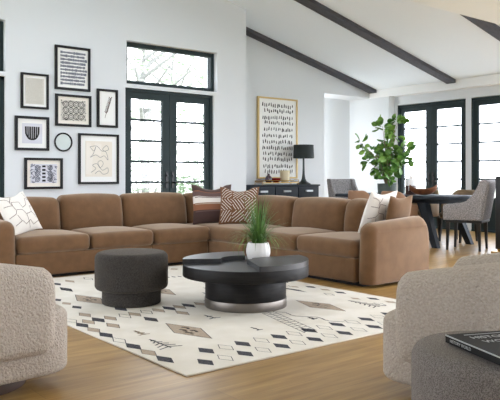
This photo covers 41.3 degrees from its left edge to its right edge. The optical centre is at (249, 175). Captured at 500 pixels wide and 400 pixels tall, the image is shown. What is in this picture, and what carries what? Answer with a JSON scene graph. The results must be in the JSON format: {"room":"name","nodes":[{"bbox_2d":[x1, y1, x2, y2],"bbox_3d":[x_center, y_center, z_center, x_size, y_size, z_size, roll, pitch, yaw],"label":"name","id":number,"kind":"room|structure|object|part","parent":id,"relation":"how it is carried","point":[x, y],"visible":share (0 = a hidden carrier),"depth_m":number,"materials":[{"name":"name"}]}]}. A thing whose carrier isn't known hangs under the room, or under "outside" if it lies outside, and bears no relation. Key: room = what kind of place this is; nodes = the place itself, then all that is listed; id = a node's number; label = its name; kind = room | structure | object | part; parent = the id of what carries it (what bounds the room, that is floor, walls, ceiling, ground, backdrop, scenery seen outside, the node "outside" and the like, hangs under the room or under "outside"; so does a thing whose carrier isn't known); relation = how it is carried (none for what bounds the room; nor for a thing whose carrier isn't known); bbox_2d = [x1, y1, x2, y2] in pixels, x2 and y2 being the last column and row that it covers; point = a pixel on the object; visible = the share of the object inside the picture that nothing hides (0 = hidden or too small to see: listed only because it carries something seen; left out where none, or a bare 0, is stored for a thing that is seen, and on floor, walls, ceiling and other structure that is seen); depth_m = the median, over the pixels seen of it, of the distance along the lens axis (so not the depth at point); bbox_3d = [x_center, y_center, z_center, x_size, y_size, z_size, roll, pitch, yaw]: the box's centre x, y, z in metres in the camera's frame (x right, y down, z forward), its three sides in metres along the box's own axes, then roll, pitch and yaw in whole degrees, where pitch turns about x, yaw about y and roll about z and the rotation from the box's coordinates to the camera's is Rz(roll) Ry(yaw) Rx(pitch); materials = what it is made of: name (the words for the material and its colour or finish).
{"room":"living room","nodes":[
{"label":"living room","id":0,"kind":"room"},
{"bbox_2d":[0,0,245,198],"bbox_3d":[-4.019,-2.083,8.192,9.940,6.265,0.220,0,0,-39],"label":"wall","id":1,"kind":"structure","parent":0,"point":[32,29],"depth_m":9.65,"materials":[{"name":"white paint"}]},
{"bbox_2d":[0,21,2,70],"bbox_3d":[-3.927,-1.710,8.285,1.640,0.660,0.090,0,0,-39],"label":"window","id":2,"kind":"structure","parent":1,"relation":"in","point":[1,22],"depth_m":8.75,"materials":[{"name":"grey paint"}]},
{"bbox_2d":[0,76,3,197],"bbox_3d":[-3.914,-0.130,8.269,1.640,2.360,0.191,0,0,-39],"label":"door","id":3,"kind":"structure","parent":1,"relation":"in","point":[1,77],"depth_m":8.72,"materials":[{"name":"grey paint"}]},
{"bbox_2d":[15,115,48,150],"bbox_3d":[-2.924,-0.572,8.903,0.462,0.457,0.034,0,0,-39],"label":"picture frame","id":4,"kind":"object","parent":1,"relation":"attached to","point":[31,132],"visible":1,"depth_m":8.90,"materials":[{"name":"black"}]},
{"bbox_2d":[22,123,41,143],"bbox_3d":[-2.925,-0.572,8.904,0.274,0.269,0.005,0,0,-39],"label":"print","id":5,"kind":"object","parent":4,"relation":"attached to","point":[31,132],"depth_m":8.90,"materials":[{"name":"white paper"}]},
{"bbox_2d":[20,72,48,109],"bbox_3d":[-2.896,-1.143,8.925,0.377,0.475,0.034,0,0,-39],"label":"picture frame","id":6,"kind":"object","parent":1,"relation":"attached to","point":[34,87],"visible":1,"depth_m":8.92,"materials":[{"name":"black"}]},
{"bbox_2d":[26,77,43,104],"bbox_3d":[-2.897,-1.143,8.927,0.251,0.349,0.005,0,0,-39],"label":"print","id":7,"kind":"object","parent":6,"relation":"attached to","point":[34,85],"depth_m":8.93,"materials":[{"name":"beige paper"}]},
{"bbox_2d":[24,158,62,188],"bbox_3d":[-2.799,-0.034,9.003,0.530,0.422,0.034,0,0,-39],"label":"picture frame","id":8,"kind":"object","parent":1,"relation":"attached to","point":[39,173],"visible":1,"depth_m":9.00,"materials":[{"name":"black"}]},
{"bbox_2d":[30,164,56,182],"bbox_3d":[-2.801,-0.034,9.003,0.388,0.268,0.005,0,0,-39],"label":"print","id":9,"kind":"object","parent":8,"relation":"attached to","point":[39,173],"depth_m":9.00,"materials":[{"name":"white paper"}]},
{"bbox_2d":[54,133,72,151],"bbox_3d":[-2.583,-0.470,9.181,0.264,0.264,0.025,0,0,-39],"label":"round mirror","id":10,"kind":"object","parent":1,"relation":"attached to","point":[63,142],"visible":1,"depth_m":9.18,"materials":[{"name":"black mirror"}]},
{"bbox_2d":[55,44,90,91],"bbox_3d":[-2.475,-1.500,9.261,0.516,0.610,0.034,0,0,-39],"label":"picture frame","id":11,"kind":"object","parent":1,"relation":"attached to","point":[72,64],"visible":1,"depth_m":9.26,"materials":[{"name":"black"}]},
{"bbox_2d":[60,50,86,86],"bbox_3d":[-2.468,-1.500,9.268,0.401,0.476,0.005,0,0,-39],"label":"print","id":12,"kind":"object","parent":11,"relation":"attached to","point":[73,63],"depth_m":9.27,"materials":[{"name":"white paper"}]},
{"bbox_2d":[55,93,91,126],"bbox_3d":[-2.466,-0.913,9.268,0.524,0.441,0.034,0,0,-39],"label":"picture frame","id":13,"kind":"object","parent":1,"relation":"attached to","point":[70,110],"visible":1,"depth_m":9.27,"materials":[{"name":"black"}]},
{"bbox_2d":[61,99,85,121],"bbox_3d":[-2.466,-0.914,9.271,0.377,0.294,0.005,0,0,-39],"label":"print","id":14,"kind":"object","parent":13,"relation":"attached to","point":[72,110],"depth_m":9.27,"materials":[{"name":"beige paper"}]},
{"bbox_2d":[78,133,118,183],"bbox_3d":[-2.166,-0.244,9.508,0.622,0.718,0.034,0,0,-39],"label":"picture frame","id":15,"kind":"object","parent":1,"relation":"attached to","point":[98,154],"visible":1,"depth_m":9.50,"materials":[{"name":"black"}]},
{"bbox_2d":[85,141,111,176],"bbox_3d":[-2.167,-0.244,9.509,0.412,0.508,0.005,0,0,-39],"label":"print","id":16,"kind":"object","parent":15,"relation":"attached to","point":[98,154],"depth_m":9.50,"materials":[{"name":"beige paper"}]},
{"bbox_2d":[97,88,117,127],"bbox_3d":[-2.062,-0.978,9.591,0.324,0.551,0.034,0,0,-39],"label":"picture frame","id":17,"kind":"object","parent":1,"relation":"attached to","point":[107,99],"visible":1,"depth_m":9.59,"materials":[{"name":"black"}]},
{"bbox_2d":[100,92,114,124],"bbox_3d":[-2.063,-0.978,9.592,0.236,0.463,0.005,0,0,-39],"label":"print","id":18,"kind":"object","parent":17,"relation":"attached to","point":[107,99],"depth_m":9.59,"materials":[{"name":"white paper"}]},
{"bbox_2d":[125,88,212,193],"bbox_3d":[-1.268,-0.130,10.356,1.600,2.360,0.191,0,0,-39],"label":"door","id":19,"kind":"structure","parent":1,"relation":"in","point":[169,100],"depth_m":10.35,"materials":[{"name":"grey paint"}]},
{"bbox_3d":[-1.304,0.060,10.251,0.122,0.260,0.071,0,0,-39],"label":"handle","id":20,"kind":"part","parent":19,"relation":"part of","materials":[{"name":"black metal"}]},
{"bbox_3d":[-1.157,0.060,10.368,0.122,0.260,0.071,0,0,-39],"label":"handle","id":21,"kind":"part","parent":19,"relation":"part of","materials":[{"name":"black metal"}]},
{"bbox_2d":[127,42,213,91],"bbox_3d":[-1.269,-1.690,10.433,1.655,0.640,0.090,0,0,-39],"label":"window","id":22,"kind":"structure","parent":1,"relation":"in","point":[209,56],"depth_m":10.52,"materials":[{"name":"grey paint"}]},
{"bbox_2d":[0,229,496,399],"bbox_3d":[1.060,1.110,5.324,14.300,0.120,15.000,0,0,-39],"label":"floor","id":23,"kind":"structure","parent":0,"point":[95,368],"depth_m":3.47,"materials":[{"name":"brown wood"}]},
{"bbox_2d":[0,263,66,395],"bbox_3d":[-1.427,0.685,3.315,0.865,0.730,0.870,0,0,-42],"label":"swivel chair","id":24,"kind":"object","parent":23,"relation":"on","point":[33,328],"visible":1,"depth_m":3.11,"materials":[{"name":"beige fabric"}]},
{"bbox_3d":[-1.475,0.590,3.272,0.735,0.540,0.870,0,0,-42],"label":"backrest","id":25,"kind":"part","parent":24,"relation":"part of","materials":[{"name":"beige fabric"}]},
{"bbox_3d":[-1.395,0.820,3.343,0.780,0.310,0.750,0,0,-42],"label":"seat","id":26,"kind":"part","parent":24,"relation":"part of","materials":[{"name":"beige fabric"}]},
{"bbox_2d":[0,192,428,286],"bbox_3d":[-0.573,0.627,7.085,3.735,0.845,3.592,0,0,-39],"label":"sectional sofa","id":27,"kind":"object","parent":23,"relation":"on","point":[76,227],"visible":0.81,"depth_m":7.22,"materials":[{"name":"fabric"}]},
{"bbox_3d":[-2.716,0.724,6.950,0.243,0.592,1.142,0,0,-34],"label":"arm","id":28,"kind":"part","parent":27,"relation":"part of","materials":[{"name":"fabric"}]},
{"bbox_2d":[0,191,42,234],"bbox_3d":[-2.448,0.395,7.016,0.249,0.466,0.516,0,0,21],"label":"throw pillow","id":29,"kind":"object","parent":27,"relation":"on","point":[17,210],"visible":0.89,"depth_m":6.94,"materials":[{"name":"white fabric"}]},
{"bbox_2d":[0,197,60,229],"bbox_3d":[-2.488,0.450,7.388,0.734,0.440,0.329,0,0,-39],"label":"cushion","id":30,"kind":"object","parent":27,"relation":"on","point":[47,210],"depth_m":7.41,"materials":[{"name":"fabric"}]},
{"bbox_2d":[15,229,89,253],"bbox_3d":[-2.255,0.702,7.144,0.790,0.233,0.844,0,0,-39],"label":"seat cushion","id":31,"kind":"object","parent":27,"relation":"on","point":[37,241],"depth_m":6.85,"materials":[{"name":"fabric"}]},
{"bbox_2d":[57,193,122,230],"bbox_3d":[-1.894,0.438,7.862,0.794,0.465,0.331,0,0,-39],"label":"cushion","id":32,"kind":"object","parent":27,"relation":"on","point":[82,210],"depth_m":7.72,"materials":[{"name":"fabric"}]},
{"bbox_2d":[71,226,152,248],"bbox_3d":[-1.637,0.702,7.637,0.770,0.233,0.844,0,0,-39],"label":"seat cushion","id":33,"kind":"object","parent":27,"relation":"on","point":[100,237],"depth_m":7.35,"materials":[{"name":"fabric"}]},
{"bbox_2d":[120,192,186,226],"bbox_3d":[-1.226,0.438,8.396,0.924,0.465,0.331,0,0,-39],"label":"cushion","id":34,"kind":"object","parent":27,"relation":"on","point":[143,208],"depth_m":8.24,"materials":[{"name":"fabric"}]},
{"bbox_2d":[133,223,209,243],"bbox_3d":[-1.024,0.702,8.127,0.780,0.233,0.844,0,0,-39],"label":"seat cushion","id":35,"kind":"object","parent":27,"relation":"on","point":[163,233],"depth_m":7.85,"materials":[{"name":"fabric"}]},
{"bbox_2d":[183,192,193,222],"bbox_3d":[-0.569,0.440,8.920,0.764,0.460,0.330,0,0,-39],"label":"cushion","id":36,"kind":"object","parent":27,"relation":"on","point":[188,197],"depth_m":8.63,"materials":[{"name":"fabric"}]},
{"bbox_2d":[191,184,230,223],"bbox_3d":[-0.479,0.358,8.461,0.530,0.503,0.221,0,0,-13],"label":"throw pillow","id":37,"kind":"object","parent":27,"relation":"on","point":[206,203],"visible":0.7,"depth_m":8.38,"materials":[{"name":"red fabric"}]},
{"bbox_2d":[186,223,283,243],"bbox_3d":[-0.197,0.702,8.390,0.864,0.233,1.440,0,0,-39],"label":"seat cushion","id":38,"kind":"object","parent":27,"relation":"on","point":[217,232],"depth_m":7.92,"materials":[{"name":"fabric"}]},
{"bbox_2d":[218,187,258,223],"bbox_3d":[-0.137,0.370,8.242,0.500,0.470,0.226,0,0,5],"label":"throw pillow","id":39,"kind":"object","parent":27,"relation":"on","point":[232,202],"visible":0.85,"depth_m":8.18,"materials":[{"name":"brown fabric"}]},
{"bbox_2d":[258,195,297,226],"bbox_3d":[0.269,0.458,8.433,0.338,0.425,0.959,0,0,-39],"label":"cushion","id":40,"kind":"object","parent":27,"relation":"on","point":[283,206],"depth_m":8.13,"materials":[{"name":"fabric"}]},
{"bbox_2d":[247,227,335,250],"bbox_3d":[0.523,0.702,7.503,0.844,0.233,0.825,0,0,-39],"label":"seat cushion","id":41,"kind":"object","parent":27,"relation":"on","point":[292,233],"depth_m":7.18,"materials":[{"name":"fabric"}]},
{"bbox_2d":[292,197,350,231],"bbox_3d":[0.838,0.458,7.719,0.338,0.425,0.854,0,0,-39],"label":"cushion","id":42,"kind":"object","parent":27,"relation":"on","point":[324,213],"depth_m":7.55,"materials":[{"name":"fabric"}]},
{"bbox_2d":[297,232,359,257],"bbox_3d":[1.044,0.702,6.851,0.844,0.233,0.825,0,0,-39],"label":"seat cushion","id":43,"kind":"object","parent":27,"relation":"on","point":[328,244],"depth_m":6.59,"materials":[{"name":"fabric"}]},
{"bbox_2d":[344,198,367,231],"bbox_3d":[1.195,0.458,7.272,0.338,0.425,0.279,0,0,-39],"label":"cushion","id":44,"kind":"object","parent":27,"relation":"on","point":[354,209],"depth_m":7.16,"materials":[{"name":"fabric"}]},
{"bbox_2d":[358,191,397,232],"bbox_3d":[1.336,0.377,6.947,0.481,0.446,0.219,0,0,-45],"label":"throw pillow","id":45,"kind":"object","parent":27,"relation":"on","point":[376,207],"visible":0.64,"depth_m":6.81,"materials":[{"name":"white fabric"}]},
{"bbox_3d":[1.485,0.713,6.607,0.294,0.614,1.159,0,0,42],"label":"arm","id":46,"kind":"part","parent":27,"relation":"part of","materials":[{"name":"fabric"}]},
{"bbox_2d":[385,195,412,219],"bbox_3d":[1.540,0.405,6.894,0.154,0.411,0.422,0,0,44],"label":"throw pillow","id":47,"kind":"object","parent":27,"relation":"on","point":[397,207],"visible":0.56,"depth_m":6.79,"materials":[{"name":"fabric"}]},
{"bbox_2d":[53,265,395,376],"bbox_3d":[-0.463,1.044,5.670,2.550,0.013,3.620,0,0,-39],"label":"area rug","id":48,"kind":"object","parent":23,"relation":"on","point":[179,334],"visible":0.75,"depth_m":4.70,"materials":[{"name":"beige fabric"}]},
{"bbox_2d":[95,248,167,307],"bbox_3d":[-0.970,0.821,5.430,0.592,0.432,0.592,0,0,-39],"label":"ottoman","id":49,"kind":"object","parent":48,"relation":"on","point":[125,277],"visible":1,"depth_m":5.20,"materials":[{"name":"black fabric"}]},
{"bbox_2d":[183,251,308,312],"bbox_3d":[-0.035,0.850,5.333,1.010,0.374,1.010,0,0,-39],"label":"coffee table","id":50,"kind":"object","parent":48,"relation":"on","point":[234,283],"visible":1,"depth_m":5.04,"materials":[{"name":"black wood"}]},
{"bbox_3d":[-0.275,0.682,5.534,0.726,0.040,0.397,0,0,-39],"label":"raised panel","id":51,"kind":"part","parent":50,"relation":"part of","materials":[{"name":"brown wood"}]},
{"bbox_2d":[224,191,289,258],"bbox_3d":[0.074,0.413,5.520,0.627,0.572,0.613,0,0,1],"label":"potted grass","id":52,"kind":"object","parent":50,"relation":"on","point":[258,247],"depth_m":5.47,"materials":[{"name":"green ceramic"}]},
{"bbox_2d":[246,242,269,258],"bbox_3d":[0.068,0.626,5.530,0.204,0.145,0.204,0,0,-39],"label":"pot","id":53,"kind":"object","parent":52,"relation":"attached to","point":[261,249],"depth_m":5.45,"materials":[{"name":"white ceramic"}]},
{"bbox_3d":[0.250,0.682,5.207,0.505,0.040,0.644,0,0,-12],"label":"raised panel","id":54,"kind":"part","parent":50,"relation":"part of","materials":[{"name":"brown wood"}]},
{"bbox_2d":[246,184,319,197],"bbox_3d":[0.533,0.605,12.347,1.720,0.890,0.506,0,0,-39],"label":"sideboard","id":55,"kind":"object","parent":23,"relation":"on","point":[293,190],"visible":0.34,"depth_m":12.24,"materials":[{"name":"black wood"}]},
{"bbox_3d":[0.235,0.305,11.832,0.526,0.200,0.024,0,0,-39],"label":"drawer","id":56,"kind":"part","parent":55,"relation":"part of","materials":[{"name":"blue wood"}]},
{"bbox_2d":[255,179,298,184],"bbox_3d":[0.505,0.112,12.303,0.892,0.096,0.232,0,0,-39],"label":"serving tray","id":57,"kind":"object","parent":55,"relation":"on","point":[257,181],"visible":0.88,"depth_m":12.20,"materials":[{"name":"gold metal"}]},
{"bbox_2d":[265,174,271,181],"bbox_3d":[0.341,0.035,12.172,0.140,0.163,0.140,0,0,-39],"label":"decanter","id":58,"kind":"object","parent":57,"relation":"on","point":[268,177],"visible":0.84,"depth_m":12.13,"materials":[{"name":"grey glass"}]},
{"bbox_2d":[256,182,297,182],"bbox_3d":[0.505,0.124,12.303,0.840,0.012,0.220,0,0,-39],"label":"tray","id":59,"kind":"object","parent":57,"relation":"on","point":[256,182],"depth_m":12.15,"materials":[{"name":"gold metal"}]},
{"bbox_2d":[280,170,289,181],"bbox_3d":[0.653,0.007,12.421,0.190,0.220,0.190,0,0,-39],"label":"hurricane vase","id":60,"kind":"object","parent":57,"relation":"on","point":[284,174],"visible":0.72,"depth_m":12.34,"materials":[{"name":"beige glass"}]},
{"bbox_3d":[0.672,0.305,12.181,0.546,0.200,0.024,0,0,-39],"label":"drawer","id":61,"kind":"part","parent":55,"relation":"part of","materials":[{"name":"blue wood"}]},
{"bbox_2d":[293,144,313,183],"bbox_3d":[1.028,-0.218,12.721,0.400,0.757,0.400,0,0,-39],"label":"table lamp","id":62,"kind":"object","parent":55,"relation":"on","point":[301,151],"visible":0.91,"depth_m":12.57,"materials":[{"name":"grey"}]},
{"bbox_3d":[1.028,-0.469,12.721,0.400,0.257,0.400,0,0,-39],"label":"lamp shade","id":63,"kind":"part","parent":62,"relation":"part of","materials":[{"name":"grey fabric"}]},
{"bbox_3d":[1.106,0.305,12.527,0.516,0.200,0.024,0,0,-39],"label":"drawer","id":64,"kind":"part","parent":55,"relation":"part of","materials":[{"name":"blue wood"}]},
{"bbox_2d":[327,179,357,198],"bbox_3d":[1.769,0.550,11.818,0.560,1.000,0.636,0,0,-29],"label":"armchair","id":65,"kind":"object","parent":23,"relation":"on","point":[334,186],"visible":0.34,"depth_m":12.00,"materials":[{"name":"grey fabric"}]},
{"bbox_3d":[1.549,0.335,11.689,0.050,0.570,0.620,0,0,-29],"label":"panel","id":66,"kind":"part","parent":65,"relation":"part of","materials":[{"name":"grey fabric"}]},
{"bbox_3d":[1.655,0.338,12.028,0.500,0.565,0.159,0,0,-29],"label":"backrest","id":67,"kind":"part","parent":65,"relation":"part of","materials":[{"name":"grey fabric"}]},
{"bbox_3d":[1.997,0.335,11.933,0.050,0.570,0.620,0,0,-29],"label":"panel","id":68,"kind":"part","parent":65,"relation":"part of","materials":[{"name":"grey fabric"}]},
{"bbox_2d":[348,190,369,199],"bbox_3d":[1.825,0.637,10.491,0.558,0.825,0.515,0,0,-39],"label":"chair","id":69,"kind":"object","parent":23,"relation":"on","point":[352,194],"visible":0.07,"depth_m":10.27,"materials":[{"name":"brown leather"}]},
{"bbox_2d":[381,191,418,215],"bbox_3d":[2.256,0.637,10.015,0.558,0.825,0.515,0,0,-39],"label":"chair","id":70,"kind":"object","parent":23,"relation":"on","point":[414,208],"visible":0.18,"depth_m":9.82,"materials":[{"name":"brown leather"}]},
{"bbox_2d":[335,193,473,247],"bbox_3d":[2.513,0.672,10.605,1.040,0.755,2.240,0,0,-39],"label":"dining table","id":71,"kind":"object","parent":23,"relation":"on","point":[423,202],"visible":0.52,"depth_m":9.83,"materials":[{"name":"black wood"}]},
{"bbox_2d":[355,114,414,193],"bbox_3d":[2.241,-0.361,10.981,1.052,1.311,0.731,0,0,-10],"label":"fig","id":72,"kind":"object","parent":71,"relation":"on","point":[383,159],"visible":0.94,"depth_m":10.85,"materials":[{"name":"green plant"}]},
{"bbox_2d":[377,183,395,193],"bbox_3d":[2.260,0.208,10.953,0.316,0.172,0.316,0,0,-39],"label":"pot","id":73,"kind":"object","parent":72,"relation":"attached to","point":[381,186],"depth_m":10.83,"materials":[{"name":"grey ceramic"}]},
{"bbox_2d":[405,175,416,194],"bbox_3d":[2.567,0.141,10.569,0.172,0.307,0.174,0,0,-39],"label":"ceramic bottle","id":74,"kind":"object","parent":71,"relation":"on","point":[410,181],"visible":0.8,"depth_m":10.51,"materials":[{"name":"white ceramic"}]},
{"bbox_2d":[409,185,436,194],"bbox_3d":[2.670,0.210,10.231,0.420,0.160,0.234,0,0,0],"label":"wooden bowl","id":75,"kind":"object","parent":71,"relation":"on","point":[433,189],"visible":1,"depth_m":10.17,"materials":[{"name":"brown wood"}]},
{"bbox_3d":[2.657,0.725,9.813,0.142,0.650,0.422,0,0,-29],"label":"leg","id":76,"kind":"part","parent":71,"relation":"part of","materials":[{"name":"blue wood"}]},
{"bbox_3d":[3.253,0.725,10.289,0.422,0.650,0.142,0,0,42],"label":"leg","id":77,"kind":"part","parent":71,"relation":"part of","materials":[{"name":"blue wood"}]},
{"bbox_2d":[412,189,438,230],"bbox_3d":[2.926,0.637,11.255,0.558,0.825,0.515,0,0,-39],"label":"chair","id":78,"kind":"object","parent":23,"relation":"on","point":[434,207],"visible":0.2,"depth_m":11.10,"materials":[{"name":"fabric"}]},
{"bbox_3d":[2.988,0.438,11.304,0.400,0.425,0.515,0,0,-39],"label":"backrest","id":79,"kind":"part","parent":78,"relation":"part of","materials":[{"name":"brown leather"}]},
{"bbox_2d":[383,252,499,385],"bbox_3d":[1.148,0.685,3.211,0.865,0.730,0.870,0,0,37],"label":"swivel chair","id":80,"kind":"object","parent":23,"relation":"on","point":[465,296],"visible":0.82,"depth_m":2.93,"materials":[{"name":"beige fabric"}]},
{"bbox_3d":[1.114,0.820,3.237,0.780,0.310,0.750,0,0,37],"label":"seat","id":81,"kind":"part","parent":80,"relation":"part of","materials":[{"name":"beige fabric"}]},
{"bbox_2d":[411,331,499,399],"bbox_3d":[0.900,0.834,2.450,0.592,0.432,0.592,0,0,17],"label":"ottoman","id":82,"kind":"object","parent":23,"relation":"on","point":[440,370],"visible":0.66,"depth_m":2.29,"materials":[{"name":"grey fabric"}]},
{"bbox_2d":[445,331,499,364],"bbox_3d":[0.895,0.602,2.335,0.261,0.029,0.330,0,0,-16],"label":"book","id":83,"kind":"object","parent":82,"relation":"on","point":[485,345],"visible":1,"depth_m":2.35,"materials":[{"name":"black paper"}]},
{"bbox_2d":[438,190,477,242],"bbox_3d":[3.369,0.637,10.700,0.558,0.825,0.515,0,0,-39],"label":"chair","id":84,"kind":"object","parent":23,"relation":"on","point":[457,192],"visible":0.16,"depth_m":10.70,"materials":[{"name":"black wood"}]},
{"bbox_3d":[3.076,0.860,10.709,0.078,0.380,0.048,0,0,-39],"label":"leg","id":85,"kind":"part","parent":84,"relation":"part of","materials":[{"name":"black wood"}]},
{"bbox_3d":[3.431,0.438,10.749,0.400,0.425,0.515,0,0,-39],"label":"backrest","id":86,"kind":"part","parent":84,"relation":"part of","materials":[{"name":"grey fabric"}]},
{"bbox_3d":[3.641,0.860,10.674,0.078,0.380,0.048,0,0,-39],"label":"leg","id":87,"kind":"part","parent":84,"relation":"part of","materials":[{"name":"black wood"}]},
{"bbox_2d":[443,179,494,251],"bbox_3d":[3.151,0.550,9.487,0.636,1.000,0.560,0,0,31],"label":"armchair","id":88,"kind":"object","parent":23,"relation":"on","point":[477,209],"visible":0.95,"depth_m":9.25,"materials":[{"name":"grey fabric"}]},
{"bbox_3d":[2.818,0.850,9.433,0.053,0.400,0.048,0,0,31],"label":"leg","id":89,"kind":"part","parent":88,"relation":"part of","materials":[{"name":"black wood"}]},
{"bbox_3d":[3.047,0.850,9.808,0.053,0.400,0.048,0,0,31],"label":"leg","id":90,"kind":"part","parent":88,"relation":"part of","materials":[{"name":"black wood"}]},
{"bbox_3d":[3.011,0.335,9.274,0.620,0.570,0.050,0,0,31],"label":"panel","id":91,"kind":"part","parent":88,"relation":"part of","materials":[{"name":"grey fabric"}]},
{"bbox_3d":[3.123,0.640,9.505,0.500,0.035,0.520,0,0,31],"label":"seat frame","id":92,"kind":"part","parent":88,"relation":"part of","materials":[{"name":"grey fabric"}]},
{"bbox_3d":[3.181,0.850,9.211,0.053,0.400,0.048,0,0,31],"label":"leg","id":93,"kind":"part","parent":88,"relation":"part of","materials":[{"name":"black wood"}]},
{"bbox_3d":[3.410,0.850,9.587,0.053,0.400,0.048,0,0,31],"label":"leg","id":94,"kind":"part","parent":88,"relation":"part of","materials":[{"name":"black wood"}]},
{"bbox_3d":[3.355,0.338,9.363,0.159,0.565,0.500,0,0,31],"label":"backrest","id":95,"kind":"part","parent":88,"relation":"part of","materials":[{"name":"grey fabric"}]},
{"bbox_2d":[491,176,499,252],"bbox_3d":[3.861,0.525,8.981,0.840,1.050,0.800,0,0,-39],"label":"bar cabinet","id":96,"kind":"object","parent":23,"relation":"on","point":[497,178],"visible":1,"depth_m":8.98,"materials":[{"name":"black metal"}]},
{"bbox_3d":[3.451,0.495,8.877,0.020,0.950,0.340,0,0,-39],"label":"cabinet door","id":97,"kind":"part","parent":96,"relation":"part of","materials":[{"name":"black metal"}]},
{"bbox_2d":[204,35,368,196],"bbox_3d":[0.893,-0.914,13.099,4.260,3.927,0.160,0,0,-39],"label":"wall","id":98,"kind":"structure","parent":0,"point":[270,72],"depth_m":12.95,"materials":[{"name":"white paint"}]},
{"bbox_2d":[257,96,297,178],"bbox_3d":[0.529,-0.720,12.673,1.000,1.540,0.049,0,0,-39],"label":"framed artwork","id":99,"kind":"object","parent":98,"relation":"attached to","point":[277,118],"visible":0.99,"depth_m":12.65,"materials":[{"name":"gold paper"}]},
{"bbox_2d":[246,27,376,93],"bbox_3d":[-0.583,-2.818,11.678,8.260,2.077,0.200,0,0,-39],"label":"beam","id":100,"kind":"structure","parent":98,"relation":"attached to","point":[251,33],"depth_m":12.99,"materials":[{"name":"black wood"}]},
{"bbox_2d":[324,95,360,196],"bbox_3d":[1.831,-0.450,14.296,1.900,3.000,0.540,0,0,-39],"label":"wall niche","id":101,"kind":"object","parent":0,"point":[336,108],"visible":0.11,"depth_m":14.57,"materials":[{"name":"white paint"}]},
{"bbox_2d":[228,0,499,89],"bbox_3d":[-1.428,-2.875,8.361,14.600,2.272,5.950,0,0,-39],"label":"ceiling","id":102,"kind":"structure","parent":0,"point":[446,41],"depth_m":11.37,"materials":[{"name":"white paint"}]},
{"bbox_2d":[294,0,455,83],"bbox_3d":[0.634,-2.818,10.154,8.260,2.077,0.200,0,0,-39],"label":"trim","id":103,"kind":"structure","parent":102,"relation":"attached to","point":[317,7],"depth_m":11.29,"materials":[{"name":"black wood"}]},
{"bbox_2d":[460,14,499,40],"bbox_3d":[1.850,-2.818,8.630,8.260,2.077,0.200,0,0,-39],"label":"trim","id":104,"kind":"structure","parent":102,"relation":"attached to","point":[490,28],"depth_m":9.98,"materials":[{"name":"black wood"}]},
{"bbox_2d":[350,96,393,192],"bbox_3d":[2.645,-0.400,14.446,0.180,2.900,1.120,0,0,-39],"label":"wall pier","id":105,"kind":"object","parent":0,"point":[363,112],"visible":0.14,"depth_m":14.44,"materials":[{"name":"white paint"}]},
{"bbox_2d":[394,85,499,230],"bbox_3d":[4.441,-0.500,12.502,0.200,3.100,6.600,0,0,-39],"label":"wall","id":106,"kind":"structure","parent":0,"point":[486,91],"depth_m":12.71,"materials":[{"name":"white paint"}]},
{"bbox_2d":[398,99,465,229],"bbox_3d":[3.677,-0.215,13.402,0.191,2.530,1.640,0,0,-39],"label":"door","id":107,"kind":"structure","parent":106,"relation":"in","point":[432,108],"depth_m":13.34,"materials":[{"name":"grey paint"}]},
{"bbox_3d":[3.571,0.060,13.438,0.071,0.260,0.122,0,0,-39],"label":"handle","id":108,"kind":"part","parent":107,"relation":"part of","materials":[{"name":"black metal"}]},
{"bbox_2d":[369,74,499,98],"bbox_3d":[4.503,-1.788,12.104,0.200,0.225,5.900,0,0,-39],"label":"trim","id":109,"kind":"structure","parent":106,"relation":"attached to","point":[489,80],"depth_m":12.99,"materials":[{"name":"white paint"}]},
{"bbox_2d":[471,95,499,232],"bbox_3d":[4.775,-0.215,12.026,0.191,2.530,1.640,0,0,-39],"label":"door","id":110,"kind":"structure","parent":106,"relation":"in","point":[476,103],"depth_m":12.57,"materials":[{"name":"grey paint"}]},
{"bbox_2d":[407,0,499,24],"bbox_3d":[2.845,-2.925,3.007,14.600,2.050,7.950,0,0,-39],"label":"ceiling","id":111,"kind":"structure","parent":0,"point":[486,10],"depth_m":7.48,"materials":[{"name":"white paint"}]},
{"label":"outside","id":112,"kind":"structure","parent":0,"visible":0},
{"bbox_2d":[131,187,494,197],"bbox_3d":[5.484,1.270,17.173,90.000,0.160,100.000,0,0,-39],"label":"ground","id":113,"kind":"structure","parent":112,"point":[442,190],"depth_m":58.44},
{"bbox_2d":[131,142,181,192],"bbox_3d":[-2.360,0.194,15.001,1.666,2.009,1.666,0,0,-39],"label":"shrub","id":114,"kind":"object","parent":113,"relation":"on","point":[140,172],"visible":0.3,"depth_m":14.71,"materials":[{"name":"grey plant"}]},
{"bbox_2d":[127,48,203,191],"bbox_3d":[-2.909,-2.214,17.454,6.027,6.818,6.017,0,0,10],"label":"tree","id":115,"kind":"object","parent":113,"relation":"on","point":[142,135],"visible":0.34,"depth_m":17.20,"materials":[{"name":"grey plant"}]},
{"bbox_2d":[127,49,203,174],"bbox_3d":[-2.573,-2.734,22.488,6.358,7.858,5.633,0,0,-39],"label":"tree","id":116,"kind":"object","parent":113,"relation":"on","point":[185,131],"visible":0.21,"depth_m":22.78,"materials":[{"name":"grey plant"}]},
{"bbox_2d":[153,53,203,175],"bbox_3d":[-1.358,-2.846,28.908,6.219,8.081,7.245,0,0,-13],"label":"tree","id":117,"kind":"object","parent":113,"relation":"on","point":[199,66],"visible":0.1,"depth_m":29.46,"materials":[{"name":"grey plant"}]},
{"bbox_2d":[177,151,202,193],"bbox_3d":[-1.015,0.291,16.185,1.584,1.816,1.612,0,0,-39],"label":"shrub","id":118,"kind":"object","parent":113,"relation":"on","point":[186,168],"visible":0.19,"depth_m":15.95,"materials":[{"name":"grey plant"}]}
]}

